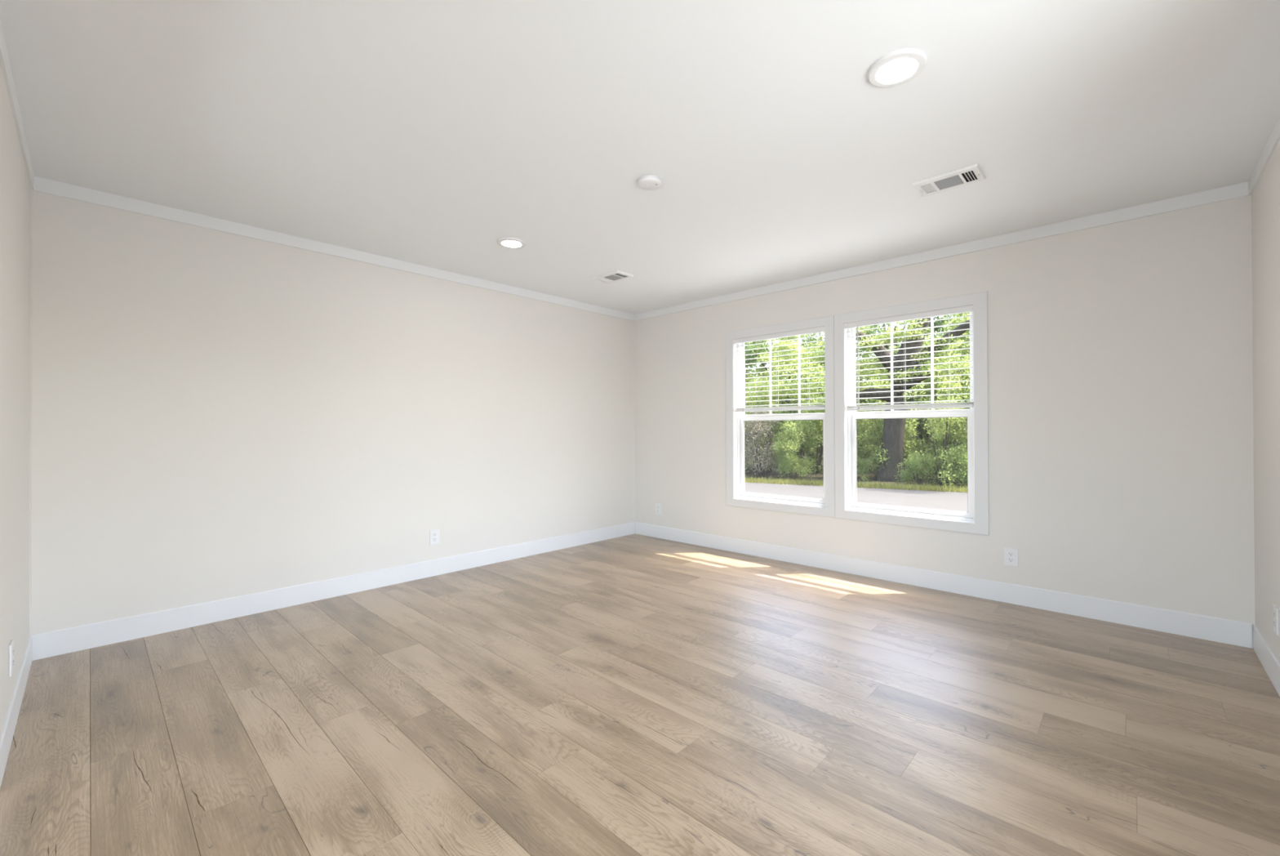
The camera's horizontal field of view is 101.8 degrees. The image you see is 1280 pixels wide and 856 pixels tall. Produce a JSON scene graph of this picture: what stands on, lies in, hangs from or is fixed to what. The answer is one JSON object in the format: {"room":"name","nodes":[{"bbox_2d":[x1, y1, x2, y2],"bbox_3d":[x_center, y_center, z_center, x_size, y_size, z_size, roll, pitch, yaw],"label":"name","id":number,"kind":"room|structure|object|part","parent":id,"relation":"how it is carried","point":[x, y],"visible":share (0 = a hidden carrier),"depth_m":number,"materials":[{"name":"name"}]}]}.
{"room":"empty living room","nodes":[
{"label":"empty living room","id":0,"kind":"room"},
{"bbox_2d":[0,63,31,735],"bbox_3d":[-1.478,-0.063,1.033,4.491,2.440,0.120,0,0,43],"label":"wall","id":1,"kind":"structure","parent":0,"point":[15,186],"depth_m":2.02,"materials":[{"name":"white paint"}]},
{"bbox_2d":[8,639,13,676],"bbox_3d":[-2.362,0.864,1.955,0.080,0.117,0.009,0,0,43],"label":"wall outlet","id":2,"kind":"object","parent":1,"relation":"attached to","point":[11,643],"visible":1,"depth_m":1.94,"materials":[{"name":"white plastic"}]},
{"bbox_2d":[12,647,13,666],"bbox_3d":[-2.360,0.864,1.957,0.034,0.067,0.002,0,0,43],"label":"receptacle","id":3,"kind":"object","parent":2,"relation":"attached to","point":[12,647],"depth_m":1.96,"materials":[{"name":"white plastic"}]},
{"bbox_2d":[0,635,32,786],"bbox_3d":[-2.549,1.101,2.131,1.388,0.128,0.008,0,0,43],"label":"baseboard","id":4,"kind":"structure","parent":1,"relation":"attached to","point":[10,723],"depth_m":2.00,"materials":[{"name":"white paint"}]},
{"bbox_2d":[0,20,34,190],"bbox_3d":[-1.437,-1.247,1.086,4.470,0.072,0.010,0,0,43],"label":"trim","id":5,"kind":"structure","parent":1,"relation":"attached to","point":[4,60],"depth_m":1.98,"materials":[{"name":"white paint"}]},
{"bbox_2d":[29,188,31,635],"bbox_3d":[-3.058,-0.079,2.611,0.028,2.239,0.003,0,0,43],"label":"trim","id":6,"kind":"structure","parent":1,"relation":"attached to","point":[31,188],"depth_m":2.60,"materials":[{"name":"white paint"}]},
{"bbox_2d":[31,190,635,634],"bbox_3d":[-1.608,-0.048,4.252,0.120,2.440,4.621,0,0,43],"label":"wall","id":7,"kind":"structure","parent":0,"point":[216,415],"depth_m":3.39,"materials":[{"name":"white paint"}]},
{"bbox_2d":[31,521,635,660],"bbox_3d":[-1.558,1.107,4.203,0.008,0.128,4.381,0,0,43],"label":"baseboard","id":8,"kind":"structure","parent":7,"relation":"attached to","point":[58,642],"depth_m":3.37,"materials":[{"name":"white paint"}]},
{"bbox_2d":[31,176,634,320],"bbox_3d":[-1.564,-1.232,4.213,0.010,0.072,4.381,0,0,43],"label":"trim","id":9,"kind":"structure","parent":7,"relation":"attached to","point":[41,184],"depth_m":3.38,"materials":[{"name":"white paint"}]},
{"bbox_2d":[429,528,439,544],"bbox_3d":[-1.629,0.865,4.128,0.009,0.117,0.080,0,0,43],"label":"wall outlet","id":10,"kind":"object","parent":7,"relation":"attached to","point":[434,535],"visible":1,"depth_m":4.12,"materials":[{"name":"white plastic"}]},
{"bbox_2d":[432,532,436,541],"bbox_3d":[-1.627,0.865,4.127,0.002,0.067,0.034,0,0,43],"label":"receptacle","id":11,"kind":"object","parent":10,"relation":"attached to","point":[434,534],"depth_m":4.12,"materials":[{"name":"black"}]},
{"bbox_2d":[0,533,1279,855],"bbox_3d":[-0.690,1.308,1.856,4.731,0.300,6.840,0,0,43],"label":"floor","id":12,"kind":"structure","parent":0,"point":[634,694],"depth_m":2.01,"materials":[{"name":"brown wood"}]},
{"bbox_2d":[0,0,1279,314],"bbox_3d":[-0.698,-1.357,1.868,4.731,0.150,6.840,0,0,43],"label":"ceiling","id":13,"kind":"structure","parent":0,"point":[429,133],"depth_m":2.15,"materials":[{"name":"white paint"}]},
{"bbox_2d":[497,236,525,248],"bbox_3d":[-0.881,-1.267,3.568,0.189,0.013,0.189,0,0,43],"label":"recessed light","id":14,"kind":"object","parent":13,"relation":"in","point":[507,242],"visible":1,"depth_m":3.55,"materials":[{"name":"white plastic"}]},
{"bbox_2d":[592,270,634,283],"bbox_3d":[-0.225,-1.258,4.368,0.294,0.026,0.198,0,0,43],"label":"ceiling vent","id":15,"kind":"object","parent":13,"relation":"in","point":[616,275],"visible":1,"depth_m":4.35,"materials":[{"name":"grey metal"}]},
{"bbox_2d":[638,174,661,190],"bbox_3d":[0.050,-1.265,2.691,0.121,0.030,0.121,0,0,43],"label":"smoke detector","id":16,"kind":"object","parent":13,"relation":"attached to","point":[648,182],"visible":1,"depth_m":2.66,"materials":[{"name":"white plastic"}]},
{"bbox_3d":[0.050,-1.276,2.691,0.116,0.008,0.116,0,0,43],"label":"mounting plate","id":17,"kind":"part","parent":16,"relation":"part of","materials":[{"name":"white plastic"}]},
{"bbox_2d":[867,48,926,88],"bbox_3d":[0.917,-1.280,1.859,0.189,0.013,0.189,0,0,43],"label":"recessed light","id":18,"kind":"object","parent":13,"relation":"in","point":[896,68],"visible":1,"depth_m":1.84,"materials":[{"name":"white plastic"}]},
{"bbox_2d":[911,163,986,197],"bbox_3d":[1.603,-1.272,2.704,0.294,0.026,0.198,0,0,43],"label":"ceiling vent","id":19,"kind":"object","parent":13,"relation":"in","point":[971,174],"visible":1,"depth_m":2.69,"materials":[{"name":"white metal"}]},
{"bbox_2d":[634,195,1254,648],"bbox_3d":[1.614,-0.058,4.304,4.491,2.440,0.120,0,0,43],"label":"wall","id":20,"kind":"structure","parent":0,"point":[1121,445],"depth_m":3.20,"materials":[{"name":"white paint"}]},
{"bbox_2d":[655,502,661,515],"bbox_3d":[0.196,0.867,5.554,0.080,0.117,0.009,0,0,43],"label":"wall outlet","id":21,"kind":"object","parent":20,"relation":"attached to","point":[658,506],"visible":1,"depth_m":5.55,"materials":[{"name":"white plastic"}]},
{"bbox_2d":[725,315,835,517],"bbox_3d":[1.247,-0.091,4.645,1.050,1.647,0.138,0,0,43],"label":"window","id":22,"kind":"structure","parent":20,"relation":"in","point":[736,495],"depth_m":4.68,"materials":[{"name":"white paint"}]},
{"bbox_2d":[733,326,825,413],"bbox_3d":[1.214,-0.488,4.609,0.901,0.695,0.047,0,0,43],"label":"window blind","id":23,"kind":"object","parent":22,"relation":"attached to","point":[821,329],"visible":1,"depth_m":4.59,"materials":[{"name":"white plastic"}]},
{"bbox_3d":[0.970,-0.484,4.849,0.006,0.626,0.033,0,0,43],"label":"ladder cord","id":24,"kind":"part","parent":23,"relation":"part of","materials":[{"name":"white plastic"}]},
{"bbox_3d":[1.220,-0.485,4.613,0.006,0.626,0.033,0,0,43],"label":"ladder cord","id":25,"kind":"part","parent":23,"relation":"part of","materials":[{"name":"white fabric"}]},
{"bbox_3d":[1.218,-0.162,4.611,0.875,0.019,0.024,0,0,43],"label":"rail","id":26,"kind":"part","parent":23,"relation":"part of","materials":[{"name":"white plastic"}]},
{"bbox_3d":[1.431,-0.487,4.413,0.006,0.626,0.033,0,0,43],"label":"ladder cord","id":27,"kind":"part","parent":23,"relation":"part of","materials":[{"name":"white fabric"}]},
{"bbox_3d":[1.254,-0.088,4.648,0.903,1.511,0.124,0,0,43],"label":"frame","id":28,"kind":"part","parent":22,"relation":"part of","materials":[{"name":"white plastic"}]},
{"bbox_3d":[1.267,0.258,4.660,0.852,0.764,0.030,0,0,43],"label":"sash","id":29,"kind":"part","parent":22,"relation":"part of","materials":[{"name":"white plastic"}]},
{"bbox_3d":[1.284,-0.460,4.683,0.852,0.736,0.023,0,0,43],"label":"sash","id":30,"kind":"part","parent":22,"relation":"part of","materials":[{"name":"white plastic"}]},
{"bbox_2d":[834,291,989,534],"bbox_3d":[2.013,-0.097,3.922,1.054,1.647,0.138,0,0,43],"label":"window","id":31,"kind":"structure","parent":20,"relation":"in","point":[975,520],"depth_m":3.84,"materials":[{"name":"white paint"}]},
{"bbox_2d":[844,305,973,411],"bbox_3d":[1.977,-0.485,3.888,0.902,0.713,0.047,0,0,43],"label":"window blind","id":32,"kind":"object","parent":31,"relation":"attached to","point":[969,308],"visible":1,"depth_m":3.86,"materials":[{"name":"white plastic"}]},
{"bbox_3d":[1.733,-0.480,4.127,0.006,0.644,0.033,0,0,43],"label":"ladder cord","id":33,"kind":"part","parent":32,"relation":"part of","materials":[{"name":"white fabric"}]},
{"bbox_3d":[1.983,-0.482,3.891,0.006,0.644,0.033,0,0,43],"label":"ladder cord","id":34,"kind":"part","parent":32,"relation":"part of","materials":[{"name":"white fabric"}]},
{"bbox_3d":[1.982,-0.150,3.890,0.876,0.019,0.024,0,0,43],"label":"rail","id":35,"kind":"part","parent":32,"relation":"part of","materials":[{"name":"white plastic"}]},
{"bbox_3d":[2.195,-0.484,3.691,0.006,0.644,0.033,0,0,43],"label":"ladder cord","id":36,"kind":"part","parent":32,"relation":"part of","materials":[{"name":"white fabric"}]},
{"bbox_3d":[2.047,-0.466,3.962,0.853,0.736,0.023,0,0,43],"label":"sash","id":37,"kind":"part","parent":31,"relation":"part of","materials":[{"name":"white plastic"}]},
{"bbox_3d":[2.030,0.252,3.938,0.853,0.764,0.030,0,0,43],"label":"sash","id":38,"kind":"part","parent":31,"relation":"part of","materials":[{"name":"white plastic"}]},
{"bbox_2d":[634,181,1248,320],"bbox_3d":[1.565,-1.242,4.262,4.470,0.072,0.010,0,0,43],"label":"trim","id":39,"kind":"structure","parent":20,"relation":"attached to","point":[1237,190],"depth_m":3.49,"materials":[{"name":"white paint"}]},
{"bbox_2d":[635,521,1252,648],"bbox_3d":[1.573,1.098,4.252,4.467,0.128,0.008,0,0,43],"label":"baseboard","id":40,"kind":"structure","parent":20,"relation":"attached to","point":[1233,632],"depth_m":3.47,"materials":[{"name":"white paint"}]},
{"bbox_2d":[1003,546,1018,566],"bbox_3d":[2.445,0.851,3.428,0.080,0.117,0.009,0,0,43],"label":"wall outlet","id":41,"kind":"object","parent":20,"relation":"attached to","point":[1011,555],"visible":1,"depth_m":3.42,"materials":[{"name":"white plastic"}]},
{"bbox_2d":[1007,551,1013,562],"bbox_3d":[2.443,0.851,3.426,0.034,0.067,0.002,0,0,43],"label":"receptacle","id":42,"kind":"object","parent":41,"relation":"attached to","point":[1010,554],"depth_m":3.43,"materials":[{"name":"white plastic"}]},
{"bbox_2d":[1251,140,1279,662],"bbox_3d":[1.022,-0.074,0.322,0.120,2.440,6.720,0,0,43],"label":"wall","id":43,"kind":"structure","parent":0,"point":[1265,197],"depth_m":2.44,"materials":[{"name":"white paint"}]},
{"bbox_2d":[1248,115,1279,195],"bbox_3d":[1.692,-1.257,1.135,0.010,0.072,4.381,0,0,43],"label":"trim","id":44,"kind":"structure","parent":43,"relation":"attached to","point":[1274,137],"depth_m":2.39,"materials":[{"name":"white paint"}]},
{"bbox_2d":[1253,623,1279,696],"bbox_3d":[1.700,1.083,1.123,0.008,0.128,4.381,0,0,43],"label":"baseboard","id":45,"kind":"structure","parent":43,"relation":"attached to","point":[1267,657],"depth_m":2.43,"materials":[{"name":"white paint"}]},
{"bbox_2d":[1272,604,1279,635],"bbox_3d":[2.809,0.846,2.299,0.009,0.117,0.080,0,0,43],"label":"wall outlet","id":46,"kind":"object","parent":43,"relation":"attached to","point":[1276,611],"visible":1,"depth_m":2.28,"materials":[{"name":"white plastic"}]},
{"bbox_2d":[1273,610,1275,627],"bbox_3d":[2.807,0.846,2.301,0.002,0.067,0.034,0,0,43],"label":"receptacle","id":47,"kind":"object","parent":46,"relation":"attached to","point":[1274,611],"depth_m":2.29,"materials":[{"name":"white plastic"}]},
{"label":"outside","id":48,"kind":"structure","parent":0,"visible":0},
{"bbox_2d":[744,444,966,486],"bbox_3d":[6.616,1.921,20.130,110.000,0.200,90.000,0,0,43],"label":"ground","id":49,"kind":"structure","parent":48,"point":[768,473],"depth_m":19.48,"materials":[{"name":"soil"}]},
{"bbox_2d":[744,382,756,471],"bbox_3d":[3.310,-0.055,20.871,3.249,3.841,2.174,0,0,-41],"label":"shrub","id":50,"kind":"object","parent":49,"relation":"on","point":[748,383],"visible":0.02,"depth_m":20.82,"materials":[{"name":"green plant"}]},
{"bbox_2d":[745,362,760,462],"bbox_3d":[4.855,-0.814,27.994,4.602,5.441,3.079,0,0,-7],"label":"shrub","id":51,"kind":"object","parent":49,"relation":"on","point":[746,370],"visible":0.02,"depth_m":27.46,"materials":[{"name":"green plant"}]},
{"bbox_2d":[744,357,765,428],"bbox_3d":[4.179,-0.770,24.248,4.130,5.418,3.158,0,0,31],"label":"tree","id":52,"kind":"object","parent":49,"relation":"on","point":[747,375],"visible":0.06,"depth_m":23.94,"materials":[{"name":"green plant"}]},
{"bbox_2d":[744,339,776,460],"bbox_3d":[5.286,-2.385,28.796,5.697,8.765,6.247,0,0,21],"label":"tree","id":53,"kind":"object","parent":49,"relation":"on","point":[748,361],"visible":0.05,"depth_m":27.03,"materials":[{"name":"green plant"}]},
{"bbox_2d":[744,385,784,471],"bbox_3d":[5.203,-0.050,22.241,2.312,3.837,3.627,0,0,11],"label":"shrub","id":54,"kind":"object","parent":49,"relation":"on","point":[758,401],"visible":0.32,"depth_m":21.50,"materials":[{"name":"green plant"}]},
{"bbox_2d":[744,404,786,476],"bbox_3d":[4.460,0.472,19.479,1.718,2.761,2.486,0,0,-17],"label":"shrub","id":55,"kind":"object","parent":49,"relation":"on","point":[754,424],"visible":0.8,"depth_m":19.34,"materials":[{"name":"green plant"}]},
{"bbox_2d":[746,336,803,392],"bbox_3d":[7.741,-3.140,34.249,6.732,10.359,7.383,0,0,-12],"label":"tree","id":56,"kind":"object","parent":49,"relation":"on","point":[758,370],"visible":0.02,"depth_m":32.74,"materials":[{"name":"green plant"}]},
{"bbox_2d":[753,398,802,471],"bbox_3d":[6.296,0.418,23.407,2.822,3.432,4.338,0,0,6],"label":"shrub","id":57,"kind":"object","parent":49,"relation":"on","point":[784,402],"visible":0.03,"depth_m":22.70,"materials":[{"name":"green plant"}]},
{"bbox_2d":[744,369,819,460],"bbox_3d":[6.612,-0.518,24.957,4.061,4.801,2.717,0,0,37],"label":"tree","id":58,"kind":"object","parent":49,"relation":"on","point":[762,370],"visible":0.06,"depth_m":24.88,"materials":[{"name":"green plant"}]},
{"bbox_2d":[744,335,825,465],"bbox_3d":[7.047,-2.021,25.258,5.679,7.968,5.179,0,0,-43],"label":"tree","id":59,"kind":"object","parent":49,"relation":"on","point":[760,345],"visible":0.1,"depth_m":24.03,"materials":[{"name":"green plant"}]},
{"bbox_2d":[750,337,825,469],"bbox_3d":[6.330,-0.949,22.308,3.356,5.757,4.388,0,0,30],"label":"tree","id":60,"kind":"object","parent":49,"relation":"on","point":[791,346],"visible":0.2,"depth_m":21.74,"materials":[{"name":"green plant"}]},
{"bbox_2d":[772,419,816,479],"bbox_3d":[5.494,0.657,18.588,1.422,2.361,2.232,0,0,34],"label":"shrub","id":61,"kind":"object","parent":49,"relation":"on","point":[790,459],"visible":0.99,"depth_m":18.23,"materials":[{"name":"green plant"}]},
{"bbox_2d":[767,380,822,474],"bbox_3d":[6.071,0.013,20.374,2.083,3.681,3.113,0,0,21],"label":"shrub","id":62,"kind":"object","parent":49,"relation":"on","point":[814,437],"visible":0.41,"depth_m":19.89,"materials":[{"name":"green plant"}]},
{"bbox_2d":[781,360,825,473],"bbox_3d":[6.885,-0.381,20.811,2.536,4.481,3.790,0,0,19],"label":"tree","id":63,"kind":"object","parent":49,"relation":"on","point":[820,423],"visible":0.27,"depth_m":20.37,"materials":[{"name":"green plant"}]},
{"bbox_2d":[791,333,874,454],"bbox_3d":[11.469,-3.068,32.023,6.330,10.173,6.822,0,0,-15],"label":"tree","id":64,"kind":"object","parent":49,"relation":"on","point":[820,339],"visible":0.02,"depth_m":32.54,"materials":[{"name":"green plant"}]},
{"bbox_2d":[778,331,890,453],"bbox_3d":[8.859,-1.817,24.449,4.689,7.535,5.053,0,0,9],"label":"tree","id":65,"kind":"object","parent":49,"relation":"on","point":[814,344],"visible":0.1,"depth_m":23.28,"materials":[{"name":"green plant"}]},
{"bbox_2d":[805,348,876,460],"bbox_3d":[9.170,-0.998,25.183,3.260,5.761,4.873,0,0,-8],"label":"shrub","id":66,"kind":"object","parent":49,"relation":"on","point":[820,348],"visible":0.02,"depth_m":24.21,"materials":[{"name":"green plant"}]},
{"bbox_2d":[813,400,880,473],"bbox_3d":[8.848,0.480,21.405,4.097,3.241,2.665,0,0,-40],"label":"shrub","id":67,"kind":"object","parent":49,"relation":"on","point":[856,400],"visible":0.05,"depth_m":21.02,"materials":[{"name":"green plant"}]},
{"bbox_2d":[817,409,882,475],"bbox_3d":[7.686,0.435,19.029,2.650,2.804,1.689,0,0,3],"label":"shrub","id":68,"kind":"object","parent":49,"relation":"on","point":[860,452],"visible":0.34,"depth_m":18.70,"materials":[{"name":"green plant"}]},
{"bbox_2d":[817,354,888,468],"bbox_3d":[9.497,-0.694,22.981,4.332,5.121,2.898,0,0,-25],"label":"tree","id":69,"kind":"object","parent":49,"relation":"on","point":[881,364],"visible":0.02,"depth_m":22.86,"materials":[{"name":"green plant"}]},
{"bbox_2d":[745,317,969,481],"bbox_3d":[7.969,-1.901,17.934,9.803,7.710,3.174,0,0,43],"label":"oak tree","id":70,"kind":"object","parent":49,"relation":"on","point":[893,433],"visible":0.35,"depth_m":17.60,"materials":[{"name":"green plant"}]},
{"bbox_2d":[856,455,872,481],"bbox_3d":[7.311,1.414,17.809,1.205,0.953,0.784,0,0,19],"label":"shrub","id":71,"kind":"object","parent":49,"relation":"on","point":[860,466],"visible":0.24,"depth_m":17.68,"materials":[{"name":"green plant"}]},
{"bbox_2d":[856,372,937,478],"bbox_3d":[9.089,-0.083,18.666,3.249,3.841,2.174,0,0,-23],"label":"shrub","id":72,"kind":"object","parent":49,"relation":"on","point":[909,431],"visible":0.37,"depth_m":18.48,"materials":[{"name":"green plant"}]},
{"bbox_2d":[823,321,969,462],"bbox_3d":[11.471,-2.240,22.635,5.963,8.367,5.438,0,0,-33],"label":"tree","id":73,"kind":"object","parent":49,"relation":"on","point":[871,331],"visible":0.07,"depth_m":21.47,"materials":[{"name":"green plant"}]},
{"bbox_2d":[855,315,951,443],"bbox_3d":[14.666,-3.373,30.355,6.991,10.757,7.667,0,0,-34],"label":"tree","id":74,"kind":"object","parent":49,"relation":"on","point":[939,322],"visible":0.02,"depth_m":27.72,"materials":[{"name":"green plant"}]},
{"bbox_2d":[873,345,937,467],"bbox_3d":[12.049,-1.015,23.468,4.873,5.761,3.260,0,0,8],"label":"shrub","id":75,"kind":"object","parent":49,"relation":"on","point":[907,400],"visible":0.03,"depth_m":23.08,"materials":[{"name":"green plant"}]},
{"bbox_2d":[893,451,940,484],"bbox_3d":[8.780,1.325,16.516,1.446,1.144,0.940,0,0,-12],"label":"shrub","id":76,"kind":"object","parent":49,"relation":"on","point":[906,475],"visible":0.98,"depth_m":16.48,"materials":[{"name":"green plant"}]},
{"bbox_2d":[876,349,965,471],"bbox_3d":[11.973,-0.708,21.579,2.898,5.121,4.332,0,0,-41],"label":"shrub","id":77,"kind":"object","parent":49,"relation":"on","point":[921,436],"visible":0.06,"depth_m":21.34,"materials":[{"name":"green plant"}]},
{"bbox_2d":[906,387,967,484],"bbox_3d":[9.602,0.273,16.570,1.867,3.099,2.929,0,0,45],"label":"shrub","id":78,"kind":"object","parent":49,"relation":"on","point":[944,432],"visible":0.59,"depth_m":16.41,"materials":[{"name":"green plant"}]},
{"bbox_2d":[913,311,969,453],"bbox_3d":[13.925,-1.848,21.337,5.053,7.535,4.689,0,0,24],"label":"tree","id":79,"kind":"object","parent":49,"relation":"on","point":[964,318],"visible":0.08,"depth_m":21.14,"materials":[{"name":"green plant"}]},
{"bbox_2d":[921,313,969,439],"bbox_3d":[17.258,-3.108,27.485,6.330,10.173,6.822,0,0,30],"label":"tree","id":80,"kind":"object","parent":49,"relation":"on","point":[955,313],"visible":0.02,"depth_m":28.25,"materials":[{"name":"green plant"}]},
{"bbox_2d":[924,340,969,435],"bbox_3d":[14.374,-1.029,21.919,4.873,5.761,3.260,0,0,1],"label":"tree","id":81,"kind":"object","parent":49,"relation":"on","point":[966,340],"visible":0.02,"depth_m":21.48,"materials":[{"name":"green plant"}]},
{"bbox_2d":[926,350,970,479],"bbox_3d":[11.341,-0.407,18.254,2.536,4.481,3.790,0,0,21],"label":"shrub","id":82,"kind":"object","parent":49,"relation":"on","point":[964,376],"visible":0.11,"depth_m":18.22,"materials":[{"name":"green plant"}]},
{"bbox_2d":[937,444,967,486],"bbox_3d":[9.846,1.199,15.764,1.176,1.430,1.807,0,0,-11],"label":"shrub","id":83,"kind":"object","parent":49,"relation":"on","point":[964,456],"visible":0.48,"depth_m":15.73,"materials":[{"name":"green plant"}]},
{"bbox_2d":[937,381,970,459],"bbox_3d":[11.129,0.058,16.565,1.992,3.521,2.978,0,0,-13],"label":"shrub","id":84,"kind":"object","parent":49,"relation":"on","point":[968,389],"visible":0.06,"depth_m":17.13,"materials":[{"name":"green plant"}]},
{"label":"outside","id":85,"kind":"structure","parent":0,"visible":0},
{"bbox_2d":[744,481,967,511],"bbox_3d":[1.189,1.799,14.389,70.000,0.001,26.800,0,0,43],"label":"road","id":86,"kind":"structure","parent":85,"point":[947,500],"depth_m":13.75,"materials":[{"name":"concrete"}]},
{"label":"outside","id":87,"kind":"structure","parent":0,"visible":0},
{"bbox_2d":[744,475,967,492],"bbox_3d":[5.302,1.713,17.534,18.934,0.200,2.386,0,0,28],"label":"grass","id":88,"kind":"structure","parent":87,"point":[777,481],"depth_m":15.63,"materials":[{"name":"green plant"}]}
]}

